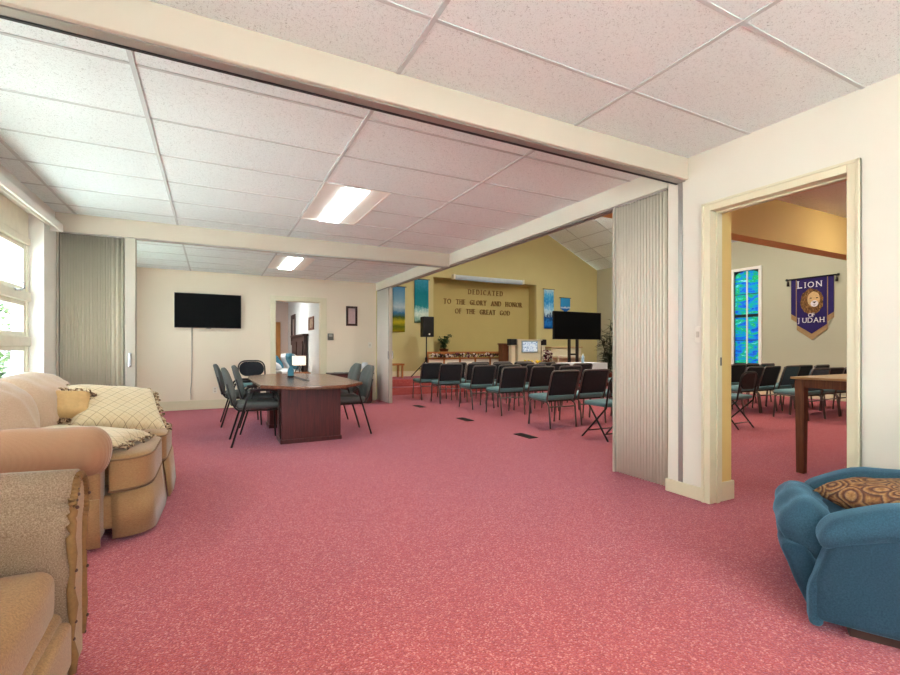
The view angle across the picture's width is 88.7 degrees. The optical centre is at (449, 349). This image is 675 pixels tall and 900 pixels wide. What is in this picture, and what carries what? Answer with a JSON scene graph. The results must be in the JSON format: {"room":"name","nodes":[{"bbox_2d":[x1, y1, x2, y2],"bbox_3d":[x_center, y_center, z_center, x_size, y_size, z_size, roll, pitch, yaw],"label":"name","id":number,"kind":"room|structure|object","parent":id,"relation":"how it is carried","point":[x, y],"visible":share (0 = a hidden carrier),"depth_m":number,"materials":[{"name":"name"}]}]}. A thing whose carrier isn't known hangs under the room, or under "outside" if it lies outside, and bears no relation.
{"room":"house of worship","nodes":[
{"label":"house of worship","id":0,"kind":"room"},
{"bbox_2d":[0,164,55,374],"bbox_3d":[-2.945,-0.164,2.222,0.245,2.570,13.050,0,0,-27],"label":"wall","id":1,"kind":"structure","parent":0,"point":[42,248],"depth_m":4.51,"materials":[{"name":"white paint"}]},
{"bbox_2d":[0,193,30,373],"bbox_3d":[-3.735,-0.459,3.761,0.134,1.720,1.610,0,0,-27],"label":"window","id":2,"kind":"structure","parent":1,"relation":"in","point":[13,219],"depth_m":4.26,"materials":[{"name":"paint"}]},
{"bbox_2d":[0,172,62,231],"bbox_3d":[-3.136,-1.254,2.973,0.105,0.090,3.960,0,0,-27],"label":"trim","id":3,"kind":"structure","parent":1,"relation":"attached to","point":[7,187],"depth_m":3.94,"materials":[{"name":"white paint"}]},
{"bbox_2d":[137,267,375,401],"bbox_3d":[-3.923,-0.164,9.015,5.100,2.570,0.120,0,0,-27],"label":"wall","id":4,"kind":"structure","parent":0,"point":[166,353],"depth_m":8.71,"materials":[{"name":"paint"}]},
{"bbox_2d":[158,399,239,410],"bbox_3d":[-4.666,1.036,8.555,2.507,0.170,0.016,0,0,-27],"label":"baseboard","id":5,"kind":"structure","parent":4,"relation":"attached to","point":[218,403],"depth_m":8.51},
{"bbox_2d":[174,292,240,328],"bbox_3d":[-4.511,-0.706,8.600,1.104,0.647,0.076,0,0,-27],"label":"television","id":6,"kind":"object","parent":4,"relation":"attached to","point":[191,310],"visible":1,"depth_m":8.55,"materials":[{"name":"black plastic"}]},
{"bbox_2d":[270,295,326,373],"bbox_3d":[-3.102,0.026,9.433,1.102,2.190,0.150,0,0,-27],"label":"door frame","id":7,"kind":"structure","parent":4,"relation":"in","point":[322,302],"depth_m":9.47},
{"bbox_2d":[346,306,356,325],"bbox_3d":[-2.108,-0.709,9.870,0.245,0.420,0.025,0,0,-27],"label":"framed picture","id":8,"kind":"object","parent":4,"relation":"attached to","point":[351,311],"visible":1,"depth_m":9.87,"materials":[{"name":"brown wood"}]},
{"bbox_2d":[276,302,287,367],"bbox_3d":[-6.817,-0.164,13.530,4.100,2.570,0.100,0,0,-27],"label":"wall","id":9,"kind":"structure","parent":0,"point":[281,308],"depth_m":14.32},
{"bbox_2d":[276,322,279,358],"bbox_3d":[-5.348,0.121,14.151,0.240,1.900,0.063,0,0,-27],"label":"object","id":10,"kind":"object","parent":9,"relation":"hanging from","point":[277,323],"visible":0.38,"depth_m":14.17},
{"bbox_2d":[288,302,318,373],"bbox_3d":[-3.840,-0.164,12.124,0.100,2.570,5.330,0,0,-27],"label":"wall","id":11,"kind":"structure","parent":0,"point":[303,311],"depth_m":11.32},
{"bbox_2d":[0,0,899,282],"bbox_3d":[-0.890,-1.509,3.283,5.230,0.120,13.050,0,0,-27],"label":"ceiling","id":12,"kind":"structure","parent":0,"point":[744,80],"depth_m":2.70,"materials":[{"name":"tile"}]},
{"bbox_2d":[55,212,449,266],"bbox_3d":[-2.107,-1.351,5.969,4.682,0.195,0.100,0,0,-27],"label":"beam","id":13,"kind":"structure","parent":12,"relation":"attached to","point":[78,223],"depth_m":5.65,"materials":[{"name":"paint"}]},
{"bbox_2d":[137,243,415,280],"bbox_3d":[-2.917,-1.447,7.537,4.682,0.008,3.430,0,0,-27],"label":"grid","id":14,"kind":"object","parent":12,"relation":"attached to","point":[185,254],"depth_m":7.76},
{"bbox_2d":[268,255,314,270],"bbox_3d":[-2.695,-1.440,7.758,0.598,0.014,1.220,0,0,-27],"label":"recessed light","id":15,"kind":"object","parent":12,"relation":"in","point":[279,262],"visible":1,"depth_m":7.70,"materials":[{"name":"white paint"}]},
{"bbox_2d":[0,31,629,249],"bbox_3d":[-1.202,-1.447,4.216,4.682,0.008,3.845,0,0,-27],"label":"grid","id":16,"kind":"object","parent":12,"relation":"attached to","point":[131,62],"depth_m":3.47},
{"bbox_2d":[0,0,687,179],"bbox_3d":[-0.296,-1.368,2.461,4.682,0.162,0.105,0,0,-27],"label":"beam","id":17,"kind":"structure","parent":12,"relation":"attached to","point":[143,20],"depth_m":2.25,"materials":[{"name":"paint"}]},
{"bbox_2d":[0,4,684,184],"bbox_3d":[-0.301,-1.282,2.472,4.682,0.011,0.079,0,0,-27],"label":"track","id":18,"kind":"object","parent":17,"relation":"attached to","point":[6,12],"visible":1,"depth_m":2.21,"materials":[{"name":"metal"}]},
{"bbox_2d":[301,182,390,224],"bbox_3d":[-1.095,-1.440,4.659,0.598,0.014,1.219,0,0,-27],"label":"recessed light","id":19,"kind":"object","parent":12,"relation":"in","point":[342,211],"visible":1,"depth_m":4.56,"materials":[{"name":"white paint"}]},
{"bbox_2d":[376,0,864,134],"bbox_3d":[0.937,-1.447,0.073,4.682,0.008,5.270,0,0,-27],"label":"grid","id":20,"kind":"object","parent":12,"relation":"attached to","point":[434,19],"visible":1,"depth_m":2.21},
{"bbox_2d":[433,277,534,357],"bbox_3d":[1.032,-0.579,14.437,3.920,3.400,0.410,0,0,-27],"label":"wall","id":21,"kind":"structure","parent":0,"point":[476,332],"depth_m":14.50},
{"bbox_2d":[444,289,521,315],"bbox_3d":[1.104,-1.479,14.568,2.909,0.770,0.025,0,0,-27],"label":"lettering","id":22,"kind":"object","parent":21,"relation":"attached to","point":[480,302],"depth_m":14.55,"materials":[{"name":"brown metal"}]},
{"bbox_2d":[74,386,899,674],"bbox_3d":[1.844,1.181,7.873,14.300,0.120,18.700,0,0,-27],"label":"floor","id":23,"kind":"structure","parent":0,"point":[431,541],"depth_m":2.43,"materials":[{"name":"carpet"}]},
{"bbox_2d":[0,469,90,674],"bbox_3d":[-1.540,0.646,1.016,0.996,0.950,1.124,0,0,-27],"label":"armchair","id":24,"kind":"object","parent":23,"relation":"on","point":[44,514],"visible":1,"depth_m":1.51,"materials":[{"name":"fabric"}]},
{"bbox_2d":[0,572,54,674],"bbox_3d":[-1.478,0.806,1.043,0.781,0.230,0.706,0,0,-27],"label":"seat cushion","id":25,"kind":"object","parent":24,"relation":"on","point":[27,599],"depth_m":1.31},
{"bbox_2d":[0,372,175,549],"bbox_3d":[-2.569,0.644,3.175,1.117,0.953,1.801,0,0,-27],"label":"sofa","id":26,"kind":"object","parent":23,"relation":"on","point":[123,500],"visible":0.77,"depth_m":2.67,"materials":[{"name":"beige fabric"}]},
{"bbox_2d":[0,381,39,429],"bbox_3d":[-2.664,0.487,2.635,0.453,0.628,0.670,0,0,-27],"label":"cushion","id":27,"kind":"object","parent":26,"relation":"on","point":[18,409],"depth_m":2.64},
{"bbox_2d":[0,372,70,426],"bbox_3d":[-3.029,0.484,3.342,0.452,0.632,0.972,0,0,-27],"label":"cushion","id":28,"kind":"object","parent":26,"relation":"on","point":[43,387],"depth_m":3.13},
{"bbox_2d":[56,387,96,423],"bbox_3d":[-2.764,0.411,3.331,0.349,0.266,0.237,0,0,-43],"label":"throw pillow","id":29,"kind":"object","parent":26,"relation":"on","point":[70,402],"visible":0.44,"depth_m":3.29,"materials":[{"name":"fabric"}]},
{"bbox_2d":[40,425,156,449],"bbox_3d":[-2.337,0.558,2.913,0.700,0.147,0.543,0,0,-10],"label":"throw pillow","id":30,"kind":"object","parent":26,"relation":"on","point":[124,438],"visible":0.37,"depth_m":2.95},
{"bbox_2d":[62,384,171,430],"bbox_3d":[-2.620,0.466,3.607,0.589,0.386,0.709,0,0,43],"label":"throw pillow","id":31,"kind":"object","parent":26,"relation":"on","point":[127,407],"visible":0.6,"depth_m":3.54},
{"bbox_2d":[105,436,161,492],"bbox_3d":[-2.262,0.725,2.915,0.695,0.222,0.735,0,0,-27],"label":"seat cushion","id":32,"kind":"object","parent":26,"relation":"on","point":[131,470],"depth_m":2.76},
{"bbox_2d":[142,422,171,460],"bbox_3d":[-2.595,0.725,3.581,0.715,0.222,0.735,0,0,-27],"label":"seat cushion","id":33,"kind":"object","parent":26,"relation":"on","point":[166,434],"depth_m":3.50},
{"bbox_2d":[213,364,261,427],"bbox_3d":[-3.201,0.671,6.923,0.651,0.907,0.595,0,0,-27],"label":"chair","id":34,"kind":"object","parent":23,"relation":"on","point":[218,373],"visible":0.41,"depth_m":6.68,"materials":[{"name":"metal"}]},
{"bbox_2d":[221,367,280,447],"bbox_3d":[-2.410,0.671,5.564,0.651,0.907,0.595,0,0,-27],"label":"chair","id":35,"kind":"object","parent":23,"relation":"on","point":[243,405],"visible":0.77,"depth_m":5.39,"materials":[{"name":"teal fabric"}]},
{"bbox_2d":[237,360,266,399],"bbox_3d":[-3.436,0.663,8.083,0.485,0.934,0.587,0,0,-34],"label":"folding chair","id":36,"kind":"object","parent":23,"relation":"on","point":[246,368],"visible":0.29,"depth_m":8.28,"materials":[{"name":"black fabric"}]},
{"bbox_2d":[231,365,276,434],"bbox_3d":[-2.667,0.671,6.367,0.651,0.907,0.595,0,0,-26],"label":"chair","id":37,"kind":"object","parent":23,"relation":"on","point":[238,379],"visible":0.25,"depth_m":6.11,"materials":[{"name":"fabric"}]},
{"bbox_2d":[276,334,308,373],"bbox_3d":[-4.870,0.371,11.722,2.100,1.500,2.000,0,0,-27],"label":"cabinet","id":38,"kind":"object","parent":23,"relation":"on","point":[299,342],"visible":0.15,"depth_m":11.51,"materials":[{"name":"brown wood"}]},
{"bbox_2d":[248,373,361,444],"bbox_3d":[-2.079,0.762,6.360,1.230,0.718,2.890,0,0,-27],"label":"conference table","id":39,"kind":"object","parent":23,"relation":"on","point":[310,404],"visible":0.98,"depth_m":5.59,"materials":[{"name":"brown wood"}]},
{"bbox_2d":[326,372,371,403],"bbox_3d":[-2.081,0.806,9.590,0.900,0.630,0.468,0,0,-27],"label":"base cabinet","id":40,"kind":"object","parent":23,"relation":"on","point":[345,375],"visible":0.15,"depth_m":9.35,"materials":[{"name":"brown wood"}]},
{"bbox_2d":[341,363,361,420],"bbox_3d":[-1.684,0.671,6.987,0.651,0.907,0.595,0,0,-29],"label":"chair","id":41,"kind":"object","parent":23,"relation":"on","point":[355,370],"visible":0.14,"depth_m":6.99,"materials":[{"name":"fabric"}]},
{"bbox_2d":[341,365,373,433],"bbox_3d":[-1.365,0.671,6.239,0.651,0.907,0.595,0,0,-27],"label":"chair","id":42,"kind":"object","parent":23,"relation":"on","point":[366,375],"visible":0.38,"depth_m":6.16,"materials":[{"name":"fabric"}]},
{"bbox_2d":[412,362,442,399],"bbox_3d":[-0.509,0.709,10.379,0.516,0.827,0.602,0,0,-26],"label":"chair","id":43,"kind":"object","parent":23,"relation":"on","point":[429,371],"visible":0.73,"depth_m":10.16,"materials":[{"name":"fabric"}]},
{"bbox_2d":[431,363,462,403],"bbox_3d":[-0.075,0.709,9.728,0.516,0.827,0.602,0,0,-22],"label":"chair","id":44,"kind":"object","parent":23,"relation":"on","point":[449,374],"visible":0.99,"depth_m":9.52,"materials":[{"name":"fabric"}]},
{"bbox_2d":[437,362,466,398],"bbox_3d":[0.041,0.709,10.683,0.516,0.827,0.602,0,0,-24],"label":"chair","id":45,"kind":"object","parent":23,"relation":"on","point":[463,363],"visible":0.28,"depth_m":10.53,"materials":[{"name":"fabric"}]},
{"bbox_2d":[456,363,488,401],"bbox_3d":[0.486,0.709,10.017,0.516,0.827,0.602,0,0,-24],"label":"chair","id":46,"kind":"object","parent":23,"relation":"on","point":[467,379],"visible":0.45,"depth_m":9.74,"materials":[{"name":"fabric"}]},
{"bbox_2d":[459,365,496,409],"bbox_3d":[0.524,0.709,8.815,0.516,0.827,0.602,0,0,-27],"label":"chair","id":47,"kind":"object","parent":23,"relation":"on","point":[482,376],"visible":0.98,"depth_m":8.61,"materials":[{"name":"fabric"}]},
{"bbox_2d":[485,364,521,406],"bbox_3d":[1.055,0.709,9.152,0.516,0.827,0.602,0,0,-22],"label":"chair","id":48,"kind":"object","parent":23,"relation":"on","point":[500,367],"visible":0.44,"depth_m":8.87,"materials":[{"name":"fabric"}]},
{"bbox_2d":[486,366,527,415],"bbox_3d":[0.978,0.709,7.997,0.516,0.827,0.602,0,0,-25],"label":"chair","id":49,"kind":"object","parent":23,"relation":"on","point":[512,379],"visible":1,"depth_m":7.80,"materials":[{"name":"fabric"}]},
{"bbox_2d":[510,364,545,404],"bbox_3d":[1.602,0.709,9.476,0.516,0.827,0.602,0,0,-28],"label":"chair","id":50,"kind":"object","parent":23,"relation":"on","point":[529,366],"visible":0.34,"depth_m":9.19,"materials":[{"name":"fabric"}]},
{"bbox_2d":[513,366,554,412],"bbox_3d":[1.518,0.709,8.329,0.516,0.827,0.602,0,0,-27],"label":"chair","id":51,"kind":"object","parent":23,"relation":"on","point":[539,380],"visible":0.64,"depth_m":8.11,"materials":[{"name":"fabric"}]},
{"bbox_2d":[528,370,579,428],"bbox_3d":[1.524,0.709,6.767,0.516,0.827,0.602,0,0,-25],"label":"chair","id":52,"kind":"object","parent":23,"relation":"on","point":[563,383],"visible":1,"depth_m":6.57,"materials":[{"name":"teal fabric"}]},
{"bbox_2d":[541,365,581,410],"bbox_3d":[2.081,0.709,8.606,0.516,0.827,0.602,0,0,-24],"label":"chair","id":53,"kind":"object","parent":23,"relation":"on","point":[567,367],"visible":0.25,"depth_m":8.37,"materials":[{"name":"fabric"}]},
{"bbox_2d":[568,339,578,389],"bbox_3d":[3.328,0.311,12.432,0.670,1.620,0.760,0,0,-27],"label":"stand","id":54,"kind":"object","parent":23,"relation":"on","point":[576,353],"visible":0.24,"depth_m":12.46,"materials":[{"name":"metal"}]},
{"bbox_2d":[552,311,600,339],"bbox_3d":[3.431,-0.629,12.371,1.668,0.740,0.063,0,0,-27],"label":"television","id":55,"kind":"object","parent":54,"relation":"attached to","point":[565,324],"visible":1,"depth_m":12.31,"materials":[{"name":"black plastic"}]},
{"bbox_2d":[558,362,606,368],"bbox_3d":[3.231,0.726,11.290,1.004,0.790,0.704,0,0,-27],"label":"cloth table","id":56,"kind":"object","parent":23,"relation":"on","point":[596,365],"visible":0.27,"depth_m":11.13,"materials":[{"name":"fabric"}]},
{"bbox_2d":[559,369,609,424],"bbox_3d":[2.061,0.709,7.098,0.516,0.827,0.602,0,0,-25],"label":"chair","id":57,"kind":"object","parent":23,"relation":"on","point":[593,382],"visible":0.85,"depth_m":6.88,"materials":[{"name":"fabric"}]},
{"bbox_2d":[581,377,612,441],"bbox_3d":[2.000,0.720,5.800,0.433,0.820,0.524,0,0,-24],"label":"folding chair","id":58,"kind":"object","parent":23,"relation":"on","point":[606,402],"visible":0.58,"depth_m":5.69,"materials":[{"name":"metal"}]},
{"bbox_2d":[595,319,612,385],"bbox_3d":[4.820,0.104,13.971,0.976,2.033,1.118,0,0,-3],"label":"potted plant","id":59,"kind":"object","parent":23,"relation":"on","point":[608,355],"visible":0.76,"depth_m":13.94,"materials":[{"name":"green plant"}]},
{"bbox_2d":[731,364,746,393],"bbox_3d":[5.587,0.709,9.359,0.516,0.827,0.602,0,0,-25],"label":"chair","id":60,"kind":"object","parent":23,"relation":"on","point":[737,370],"visible":0.28,"depth_m":9.13,"materials":[{"name":"fabric"}]},
{"bbox_2d":[731,371,757,429],"bbox_3d":[4.076,0.720,6.624,0.433,0.820,0.524,0,0,-28],"label":"folding chair","id":61,"kind":"object","parent":23,"relation":"on","point":[749,380],"visible":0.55,"depth_m":6.44,"materials":[{"name":"metal"}]},
{"bbox_2d":[731,366,763,413],"bbox_3d":[5.127,0.709,8.162,0.516,0.827,0.602,0,0,-27],"label":"chair","id":62,"kind":"object","parent":23,"relation":"on","point":[759,369],"visible":0.49,"depth_m":7.99,"materials":[{"name":"fabric"}]},
{"bbox_2d":[732,366,780,412],"bbox_3d":[5.595,0.709,8.409,0.516,0.827,0.602,0,0,-27],"label":"chair","id":63,"kind":"object","parent":23,"relation":"on","point":[770,375],"visible":0.58,"depth_m":8.19,"materials":[{"name":"fabric"}]},
{"bbox_2d":[752,365,799,410],"bbox_3d":[6.092,0.709,8.604,0.516,0.827,0.602,0,0,-28],"label":"chair","id":64,"kind":"object","parent":23,"relation":"on","point":[785,382],"visible":0.7,"depth_m":8.37,"materials":[{"name":"fabric"}]},
{"bbox_2d":[765,365,812,408],"bbox_3d":[6.542,0.709,8.884,0.516,0.827,0.602,0,0,-26],"label":"chair","id":65,"kind":"object","parent":23,"relation":"on","point":[804,370],"visible":0.16,"depth_m":8.65,"materials":[{"name":"fabric"}]},
{"bbox_2d":[773,368,830,420],"bbox_3d":[5.705,0.709,7.474,0.516,0.827,0.602,0,0,-25],"label":"chair","id":66,"kind":"object","parent":23,"relation":"on","point":[815,371],"visible":0.58,"depth_m":7.37,"materials":[{"name":"teal fabric"}]},
{"bbox_2d":[789,367,844,416],"bbox_3d":[6.164,0.709,7.743,0.516,0.827,0.602,0,0,-27],"label":"chair","id":67,"kind":"object","parent":23,"relation":"on","point":[834,370],"visible":0.34,"depth_m":7.58,"materials":[{"name":"fabric"}]},
{"bbox_2d":[790,374,846,473],"bbox_3d":[3.973,0.686,3.683,1.060,0.870,1.720,0,0,-27],"label":"console table","id":68,"kind":"object","parent":23,"relation":"on","point":[835,381],"visible":0.52,"depth_m":4.14,"materials":[{"name":"brown wood"}]},
{"bbox_2d":[773,467,899,648],"bbox_3d":[1.938,0.671,1.947,0.935,0.900,0.827,0,0,33],"label":"recliner","id":69,"kind":"object","parent":23,"relation":"on","point":[844,563],"visible":0.89,"depth_m":1.77,"materials":[{"name":"fabric"}]},
{"bbox_2d":[822,497,845,512],"bbox_3d":[1.916,0.812,1.963,0.684,0.225,0.535,0,0,33],"label":"seat cushion","id":70,"kind":"object","parent":69,"relation":"on","point":[828,506],"depth_m":2.07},
{"bbox_2d":[813,477,899,508],"bbox_3d":[1.944,0.646,1.945,0.460,0.171,0.459,0,0,-12],"label":"throw pillow","id":71,"kind":"object","parent":69,"relation":"on","point":[854,492],"visible":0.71,"depth_m":1.97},
{"bbox_3d":[-3.558,0.834,10.814,0.480,0.575,0.458,0,0,-27],"label":"nightstand","id":72,"kind":"object","parent":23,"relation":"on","visible":0},
{"bbox_2d":[292,356,305,372],"bbox_3d":[-3.539,0.355,10.778,0.270,0.388,0.270,0,0,-27],"label":"table lamp","id":73,"kind":"object","parent":72,"relation":"on","point":[296,360],"visible":0.99,"depth_m":10.68,"materials":[{"name":"beige"}]},
{"bbox_2d":[392,235,596,371],"bbox_3d":[1.331,-1.844,14.305,8.830,5.930,0.100,0,0,-27],"label":"wall","id":74,"kind":"structure","parent":0,"point":[543,262],"depth_m":15.02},
{"bbox_2d":[393,286,404,331],"bbox_3d":[-1.423,-1.115,12.793,0.450,1.272,0.024,0,0,-27],"label":"banner","id":75,"kind":"object","parent":74,"relation":"attached to","point":[398,291],"visible":0.98,"depth_m":12.79,"materials":[{"name":"fabric"}]},
{"bbox_2d":[414,279,428,322],"bbox_3d":[-0.814,-1.375,13.107,0.520,1.252,0.024,0,0,-27],"label":"banner","id":76,"kind":"object","parent":74,"relation":"attached to","point":[421,286],"visible":0.87,"depth_m":13.10,"materials":[{"name":"fabric"}]},
{"bbox_2d":[451,274,524,284],"bbox_3d":[1.207,-2.123,14.097,2.540,0.152,0.155,0,0,-27],"label":"projector screen","id":77,"kind":"object","parent":74,"relation":"attached to","point":[453,276],"visible":1,"depth_m":13.98,"materials":[{"name":"white metal"}]},
{"bbox_2d":[544,289,554,328],"bbox_3d":[3.269,-1.335,15.215,0.490,1.312,0.024,0,0,-27],"label":"banner","id":78,"kind":"object","parent":74,"relation":"attached to","point":[548,293],"visible":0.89,"depth_m":15.20,"materials":[{"name":"fabric"}]},
{"bbox_2d":[559,297,570,310],"bbox_3d":[3.896,-1.490,15.539,0.500,0.502,0.024,0,0,-27],"label":"banner","id":79,"kind":"object","parent":74,"relation":"attached to","point":[564,302],"visible":0.97,"depth_m":15.52,"materials":[{"name":"fabric"}]},
{"bbox_2d":[392,372,610,394],"bbox_3d":[1.388,0.941,13.659,8.200,0.360,1.920,0,0,-27],"label":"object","id":80,"kind":"structure","parent":0,"point":[400,386],"depth_m":11.60,"materials":[{"name":"carpet"}]},
{"bbox_2d":[411,337,427,376],"bbox_3d":[-0.585,0.214,12.302,0.748,1.086,0.656,0,0,-27],"label":"speaker stand","id":81,"kind":"object","parent":80,"relation":"on","point":[426,357],"visible":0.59,"depth_m":12.37,"materials":[{"name":"black metal"}]},
{"bbox_2d":[420,316,433,336],"bbox_3d":[-0.632,-0.599,12.384,0.325,0.540,0.292,0,0,-27],"label":"loudspeaker","id":82,"kind":"object","parent":81,"relation":"on","point":[426,323],"visible":1,"depth_m":12.26,"materials":[{"name":"black plastic"}]},
{"bbox_2d":[424,317,433,334],"bbox_3d":[-0.569,-0.610,12.263,0.290,0.464,0.012,0,0,-27],"label":"grille","id":83,"kind":"object","parent":82,"relation":"attached to","point":[428,321],"depth_m":12.26,"materials":[{"name":"black plastic"}]},
{"bbox_2d":[427,351,497,374],"bbox_3d":[0.517,0.416,13.603,2.660,0.690,0.060,0,0,-27],"label":"rail","id":84,"kind":"object","parent":80,"relation":"on","point":[491,360],"visible":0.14,"depth_m":13.55,"materials":[{"name":"brown wood"}]},
{"bbox_2d":[431,352,497,357],"bbox_3d":[0.527,0.172,13.534,2.530,0.168,0.229,0,0,-27],"label":"flower garland","id":85,"kind":"object","parent":84,"relation":"attached to","point":[458,353],"visible":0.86,"depth_m":13.44,"materials":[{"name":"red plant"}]},
{"bbox_2d":[498,343,508,360],"bbox_3d":[1.625,0.296,13.680,0.340,0.930,0.260,0,0,-27],"label":"panel","id":86,"kind":"object","parent":80,"relation":"on","point":[503,348],"visible":0.58,"depth_m":13.58,"materials":[{"name":"brown wood"}]},
{"bbox_2d":[515,339,541,363],"bbox_3d":[2.282,0.236,13.890,0.920,1.050,0.450,0,0,-27],"label":"lectern","id":87,"kind":"object","parent":80,"relation":"on","point":[525,349],"visible":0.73,"depth_m":13.68,"materials":[{"name":"beige wood"}]},
{"bbox_2d":[522,341,537,352],"bbox_3d":[2.377,-0.069,13.706,0.580,0.340,0.025,0,0,-27],"label":"monitor","id":88,"kind":"object","parent":87,"relation":"on","point":[527,346],"depth_m":13.69,"materials":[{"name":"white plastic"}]},
{"bbox_2d":[523,342,536,351],"bbox_3d":[2.384,-0.071,13.693,0.524,0.285,0.005,0,0,-27],"label":"screen","id":89,"kind":"object","parent":87,"relation":"on","point":[527,346],"depth_m":13.69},
{"bbox_2d":[545,347,584,362],"bbox_3d":[3.682,0.341,14.776,1.300,0.840,0.660,0,0,-27],"label":"table","id":90,"kind":"object","parent":80,"relation":"on","point":[560,354],"visible":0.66,"depth_m":14.58,"materials":[{"name":"brown wood"}]},
{"bbox_3d":[-0.176,0.436,13.572,0.400,0.650,0.280,0,0,-27],"label":"plant stand","id":91,"kind":"object","parent":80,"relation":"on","visible":0},
{"bbox_2d":[438,334,451,351],"bbox_3d":[-0.149,-0.171,13.591,0.555,0.564,0.483,0,0,-27],"label":"potted plant","id":92,"kind":"object","parent":91,"relation":"on","point":[445,341],"visible":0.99,"depth_m":13.52,"materials":[{"name":"green plant"}]},
{"bbox_2d":[376,73,899,486],"bbox_3d":[0.818,-0.854,5.515,0.147,3.950,15.050,0,0,-27],"label":"wall","id":93,"kind":"structure","parent":0,"point":[864,124],"depth_m":3.46,"materials":[{"name":"paint"}]},
{"bbox_2d":[59,231,448,267],"bbox_3d":[-2.107,-1.248,5.969,4.682,0.013,0.060,0,0,-27],"label":"trim","id":94,"kind":"structure","parent":93,"relation":"attached to","point":[106,236],"depth_m":5.74,"materials":[{"name":"metal"}]},
{"bbox_2d":[56,232,136,386],"bbox_3d":[-3.866,-0.066,5.047,0.700,2.350,0.125,0,0,-27],"label":"partition","id":95,"kind":"structure","parent":94,"relation":"hanging from","point":[96,277],"depth_m":5.05,"materials":[{"name":"fabric"}]},
{"bbox_2d":[377,288,387,402],"bbox_3d":[-1.407,-0.078,9.802,0.073,2.374,0.750,0,0,-27],"label":"pleated curtain","id":96,"kind":"object","parent":93,"relation":"hanging from","point":[382,296],"depth_m":9.82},
{"bbox_2d":[378,188,667,290],"bbox_3d":[0.094,-1.276,6.925,0.090,0.017,7.280,0,0,-27],"label":"trim","id":97,"kind":"structure","parent":93,"relation":"attached to","point":[610,210],"depth_m":5.17,"materials":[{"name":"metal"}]},
{"bbox_2d":[678,183,682,481],"bbox_3d":[1.776,-0.113,3.544,0.006,2.328,0.035,0,0,-27],"label":"trim","id":98,"kind":"structure","parent":93,"relation":"attached to","point":[680,186],"depth_m":3.54,"materials":[{"name":"wood"}]},
{"bbox_2d":[665,478,700,500],"bbox_3d":[1.784,1.071,3.517,0.016,0.100,0.311,0,0,-27],"label":"baseboard","id":99,"kind":"structure","parent":93,"relation":"attached to","point":[684,489],"depth_m":3.51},
{"bbox_2d":[602,200,846,259],"bbox_3d":[5.324,-3.154,6.462,8.730,3.650,0.200,0,0,-27],"label":"wall","id":100,"kind":"structure","parent":93,"relation":"attached to","point":[775,223],"depth_m":5.85,"materials":[{"name":"paint"}]},
{"bbox_2d":[701,158,861,503],"bbox_3d":[2.131,0.030,2.998,0.175,2.182,0.929,0,0,-27],"label":"door frame","id":101,"kind":"structure","parent":93,"relation":"in","point":[850,171],"depth_m":3.18,"materials":[{"name":"beige wood"}]},
{"bbox_2d":[549,217,737,269],"bbox_3d":[3.293,-3.834,10.394,8.930,2.150,8.850,0,0,-27],"label":"ceiling","id":102,"kind":"structure","parent":0,"point":[589,227],"depth_m":14.77,"materials":[{"name":"tile"}]},
{"bbox_2d":[561,219,612,264],"bbox_3d":[5.229,-3.790,11.365,4.403,2.037,8.600,0,0,-27],"label":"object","id":103,"kind":"structure","parent":102,"relation":"attached to","point":[594,219],"depth_m":14.76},
{"bbox_2d":[597,241,846,395],"bbox_3d":[8.707,-0.829,9.588,0.150,3.900,15.050,0,0,-27],"label":"wall","id":104,"kind":"structure","parent":0,"point":[783,345],"depth_m":10.93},
{"bbox_2d":[731,265,761,363],"bbox_3d":[7.561,-0.799,11.709,0.120,2.540,0.750,0,0,-27],"label":"window","id":105,"kind":"structure","parent":104,"relation":"in","point":[748,281],"depth_m":11.69,"materials":[{"name":"blue glass"}]},
{"bbox_2d":[742,391,845,400],"bbox_3d":[7.521,1.061,11.704,0.016,0.120,7.100,0,0,-27],"label":"baseboard","id":106,"kind":"structure","parent":104,"relation":"attached to","point":[760,392],"depth_m":10.35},
{"bbox_2d":[785,273,839,339],"bbox_3d":[8.166,-0.930,10.395,0.060,1.441,1.059,0,0,-27],"label":"banner","id":107,"kind":"object","parent":104,"relation":"attached to","point":[812,298],"visible":1,"depth_m":10.37,"materials":[{"name":"purple fabric"}]},
{"bbox_2d":[722,212,730,481],"bbox_3d":[1.975,-0.364,3.578,0.132,2.970,0.345,0,0,-27],"label":"pier","id":108,"kind":"object","parent":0,"point":[726,217],"visible":0.21,"depth_m":3.43,"materials":[{"name":"paint"}]},
{"bbox_2d":[722,479,733,500],"bbox_3d":[1.985,1.051,3.575,0.148,0.140,0.361,0,0,-27],"label":"baseboard","id":109,"kind":"object","parent":108,"relation":"attached to","point":[727,486],"visible":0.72,"depth_m":3.41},
{"bbox_2d":[776,181,846,217],"bbox_3d":[6.792,-1.899,3.619,8.730,0.100,6.200,0,0,-27],"label":"ceiling","id":110,"kind":"structure","parent":0,"point":[831,199],"depth_m":5.68,"materials":[{"name":"paint"}]},
{"label":"outside","id":111,"kind":"structure","parent":0,"visible":0},
{"bbox_3d":[-2.976,1.571,1.840,28.400,0.100,34.000,0,0,-27],"label":"ground","id":112,"kind":"structure","parent":111,"visible":0},
{"bbox_2d":[0,240,10,376],"bbox_3d":[-15.406,-1.679,13.710,3.000,6.400,8.900,0,0,-27],"label":"sky","id":113,"kind":"structure","parent":112,"relation":"on","point":[5,248],"depth_m":15.51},
{"bbox_2d":[0,303,10,372],"bbox_3d":[-10.148,0.197,10.063,2.343,2.650,2.270,0,0,-27],"label":"bush","id":114,"kind":"object","parent":112,"relation":"on","point":[6,309],"visible":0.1,"depth_m":10.16,"materials":[{"name":"green plant"}]},
{"bbox_2d":[0,328,10,377],"bbox_3d":[-6.564,0.518,6.283,1.559,2.006,1.578,0,0,-27],"label":"bush","id":115,"kind":"object","parent":112,"relation":"on","point":[8,356],"visible":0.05,"depth_m":6.69,"materials":[{"name":"green plant"}]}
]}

